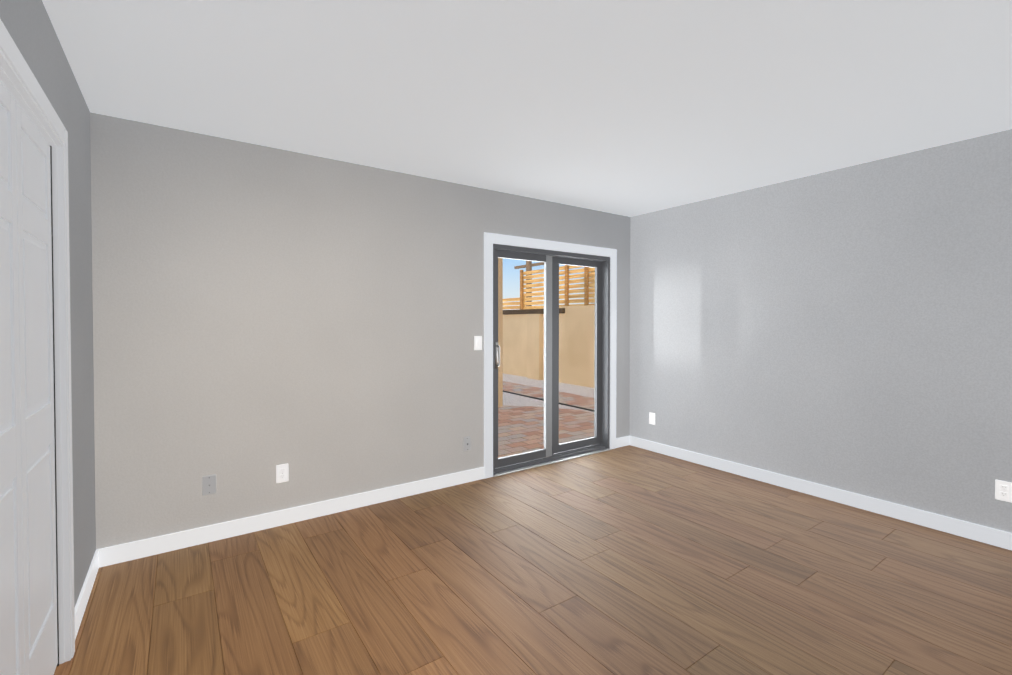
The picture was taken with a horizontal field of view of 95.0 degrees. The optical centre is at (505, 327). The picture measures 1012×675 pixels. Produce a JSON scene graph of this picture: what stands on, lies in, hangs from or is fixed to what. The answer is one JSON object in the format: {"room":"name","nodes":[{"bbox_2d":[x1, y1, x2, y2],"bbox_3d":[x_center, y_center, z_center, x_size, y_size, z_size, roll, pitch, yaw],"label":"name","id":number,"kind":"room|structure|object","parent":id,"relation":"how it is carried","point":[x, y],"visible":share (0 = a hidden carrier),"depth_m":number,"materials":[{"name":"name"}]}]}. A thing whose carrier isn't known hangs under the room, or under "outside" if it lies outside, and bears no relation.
{"room":"empty bedroom","nodes":[
{"label":"empty bedroom","id":0,"kind":"room"},
{"bbox_2d":[0,0,95,605],"bbox_3d":[-1.070,0.010,0.774,0.100,2.860,4.110,-1,1,-35],"label":"wall","id":1,"kind":"structure","parent":0,"point":[28,25],"depth_m":2.10,"materials":[{"name":"paint"}]},
{"bbox_2d":[0,80,23,674],"bbox_3d":[-1.339,0.311,1.216,0.063,1.980,0.451,-1,1,-35],"label":"closet door leaf","id":2,"kind":"structure","parent":1,"relation":"in","point":[11,617],"depth_m":1.32,"materials":[{"name":"grey wood"}]},
{"bbox_2d":[15,101,57,674],"bbox_3d":[-1.612,0.306,1.580,0.035,1.980,0.451,-1,1,-35],"label":"closet door leaf","id":3,"kind":"structure","parent":1,"relation":"in","point":[33,170],"depth_m":1.56,"materials":[{"name":"grey wood"}]},
{"bbox_2d":[0,19,74,663],"bbox_3d":[-1.224,0.271,1.018,0.124,2.090,2.020,-1,1,-35],"label":"trim","id":4,"kind":"structure","parent":1,"relation":"attached to","point":[18,79],"depth_m":1.79,"materials":[{"name":"grey wood"}]},
{"bbox_2d":[50,146,58,665],"bbox_3d":[-1.735,0.307,1.774,0.017,1.995,0.007,-1,1,-35],"label":"trim","id":5,"kind":"structure","parent":1,"relation":"attached to","point":[54,403],"depth_m":1.78,"materials":[{"name":"grey"}]},
{"bbox_2d":[75,548,102,638],"bbox_3d":[-1.978,1.249,2.183,0.013,0.100,0.730,-1,1,-35],"label":"baseboard","id":6,"kind":"structure","parent":1,"relation":"attached to","point":[97,561],"depth_m":2.19,"materials":[{"name":"grey wood"}]},
{"bbox_2d":[90,112,629,548],"bbox_3d":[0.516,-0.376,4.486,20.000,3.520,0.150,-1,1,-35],"label":"wall","id":7,"kind":"structure","parent":0,"point":[314,323],"depth_m":3.00,"materials":[{"name":"paint"}]},
{"bbox_2d":[202,475,215,495],"bbox_3d":[-1.785,0.947,2.793,0.072,0.116,0.007,-1,1,-35],"label":"outlet","id":8,"kind":"object","parent":7,"relation":"attached to","point":[209,485],"visible":1,"depth_m":2.79,"materials":[{"name":"grey plastic"}]},
{"bbox_2d":[276,464,287,482],"bbox_3d":[-1.456,0.948,3.023,0.072,0.116,0.009,-1,1,-35],"label":"outlet","id":9,"kind":"object","parent":7,"relation":"attached to","point":[282,473],"visible":1,"depth_m":3.02,"materials":[{"name":"white plastic"}]},
{"bbox_2d":[103,467,484,566],"bbox_3d":[-1.195,1.233,3.207,2.473,0.100,0.016,-1,1,-35],"label":"baseboard","id":10,"kind":"structure","parent":7,"relation":"attached to","point":[119,553],"depth_m":2.99,"materials":[{"name":"grey wood"}]},
{"bbox_2d":[463,436,470,450],"bbox_3d":[-0.318,0.956,3.820,0.072,0.116,0.014,-1,1,-35],"label":"outlet","id":11,"kind":"object","parent":7,"relation":"attached to","point":[466,443],"visible":1,"depth_m":3.82,"materials":[{"name":"grey plastic"}]},
{"bbox_2d":[474,336,481,349],"bbox_3d":[-0.231,0.127,3.870,0.072,0.116,0.012,-1,1,-35],"label":"light switch","id":12,"kind":"object","parent":7,"relation":"attached to","point":[477,342],"visible":1,"depth_m":3.87,"materials":[{"name":"white plastic"}]},
{"bbox_2d":[498,264,595,450],"bbox_3d":[0.428,0.262,4.447,1.266,1.763,0.051,-1,1,-35],"label":"glass window","id":13,"kind":"structure","parent":7,"relation":"in","point":[538,355],"depth_m":4.34,"materials":[{"name":"clear glass"}]},
{"bbox_2d":[484,232,616,478],"bbox_3d":[0.442,0.228,4.427,1.625,2.074,0.156,-1,1,-35],"label":"door frame","id":14,"kind":"structure","parent":7,"relation":"attached to","point":[490,239],"depth_m":4.41,"materials":[{"name":"grey wood"}]},
{"bbox_2d":[493,448,610,476],"bbox_3d":[0.481,1.260,4.387,1.453,0.012,0.048,-1,1,-35],"label":"patio door threshold sill","id":15,"kind":"structure","parent":7,"relation":"attached to","point":[547,463],"depth_m":4.32,"materials":[{"name":"silver metal"}]},
{"bbox_2d":[495,342,499,368],"bbox_3d":[-0.067,0.241,4.019,0.028,0.230,0.047,-1,1,-35],"label":"door handle","id":16,"kind":"object","parent":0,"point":[496,355],"visible":0.98,"depth_m":4.03,"materials":[{"name":"silver metal"}]},
{"bbox_2d":[42,0,1011,216],"bbox_3d":[0.476,-1.285,1.749,5.375,0.300,4.260,-1,1,-35],"label":"ceiling","id":17,"kind":"structure","parent":0,"point":[630,108],"depth_m":2.16,"materials":[{"name":"paint"}]},
{"bbox_2d":[54,445,1011,674],"bbox_3d":[0.727,1.302,2.062,4.360,0.004,4.120,-1,1,-35],"label":"floor","id":18,"kind":"structure","parent":0,"point":[629,560],"depth_m":2.30,"materials":[{"name":"brown wood"}]},
{"bbox_2d":[630,129,1011,532],"bbox_3d":[2.614,-0.028,3.271,0.150,2.860,4.260,-1,1,-35],"label":"wall","id":19,"kind":"structure","parent":0,"point":[849,328],"depth_m":3.35,"materials":[{"name":"paint"}]},
{"bbox_2d":[649,412,654,424],"bbox_3d":[1.493,0.927,4.742,0.009,0.116,0.072,-1,1,-35],"label":"duplex electrical outlet","id":20,"kind":"object","parent":19,"relation":"attached to","point":[651,418],"visible":1,"depth_m":4.74,"materials":[{"name":"white plastic"}]},
{"bbox_2d":[627,436,1011,550],"bbox_3d":[2.495,1.232,3.316,0.016,0.100,4.080,-1,1,-35],"label":"baseboard","id":21,"kind":"structure","parent":19,"relation":"attached to","point":[995,537],"depth_m":3.35,"materials":[{"name":"grey wood"}]},
{"bbox_2d":[995,480,1011,502],"bbox_3d":[2.916,0.956,2.717,0.009,0.116,0.072,-1,1,-35],"label":"duplex electrical outlet","id":22,"kind":"object","parent":19,"relation":"attached to","point":[1003,490],"visible":1,"depth_m":2.72,"materials":[{"name":"white plastic"}]},
{"label":"outside","id":23,"kind":"structure","parent":0,"visible":0},
{"bbox_2d":[503,373,593,412],"bbox_3d":[-5.993,1.279,13.774,20.000,0.150,22.490,-1,1,-35],"label":"gravel","id":24,"kind":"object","parent":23,"point":[524,401],"depth_m":9.14,"materials":[{"name":"grey gravel"}]},
{"bbox_2d":[503,297,525,308],"bbox_3d":[-0.940,0.152,14.540,0.090,2.080,5.020,-1,1,-35],"label":"fence","id":25,"kind":"object","parent":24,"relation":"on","point":[511,303],"depth_m":12.93,"materials":[{"name":"brown wood"}]},
{"bbox_2d":[514,261,543,305],"bbox_3d":[0.898,-0.764,18.250,0.228,3.800,1.800,-1,1,-35],"label":"utility pole","id":26,"kind":"object","parent":24,"relation":"on","point":[529,266],"depth_m":18.13,"materials":[{"name":"brown wood"}]},
{"bbox_2d":[498,405,593,457],"bbox_3d":[-1.288,1.323,5.470,6.150,0.012,3.488,-1,1,-35],"label":"ground","id":27,"kind":"structure","parent":24,"relation":"on","point":[575,423],"depth_m":6.09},
{"bbox_2d":[498,258,502,406],"bbox_3d":[-0.261,-0.124,7.630,0.300,2.818,0.300,-1,1,-35],"label":"patio column","id":28,"kind":"structure","parent":27,"relation":"on","point":[500,328],"depth_m":7.57,"materials":[{"name":"paint"}]},
{"bbox_2d":[503,381,593,409],"bbox_3d":[-0.983,1.234,11.366,0.870,0.012,12.190,-1,1,-35],"label":"ground","id":29,"kind":"structure","parent":24,"relation":"on","point":[536,392],"depth_m":8.82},
{"bbox_2d":[503,305,594,387],"bbox_3d":[-0.286,0.397,12.882,0.370,1.840,14.490,-1,1,-35],"label":"wall","id":30,"kind":"structure","parent":24,"relation":"on","point":[515,324],"depth_m":10.59,"materials":[{"name":"beige paint"}]},
{"bbox_2d":[503,308,564,314],"bbox_3d":[-0.388,-0.425,13.006,0.280,0.120,6.150,-1,1,-35],"label":"beam","id":31,"kind":"structure","parent":30,"relation":"in","point":[536,311],"depth_m":11.46,"materials":[{"name":"brown wood"}]},
{"bbox_2d":[520,265,594,308],"bbox_3d":[1.662,-0.136,11.089,0.675,2.760,3.550,-1,1,-35],"label":"fence","id":32,"kind":"object","parent":24,"relation":"on","point":[590,292],"depth_m":10.87,"materials":[{"name":"brown wood"}]},
{"bbox_2d":[503,390,593,411],"bbox_3d":[-1.355,1.234,11.104,0.040,0.020,12.190,-1,1,-35],"label":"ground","id":33,"kind":"structure","parent":23,"point":[543,400],"depth_m":7.91,"materials":[{"name":"grey concrete"}]}
]}

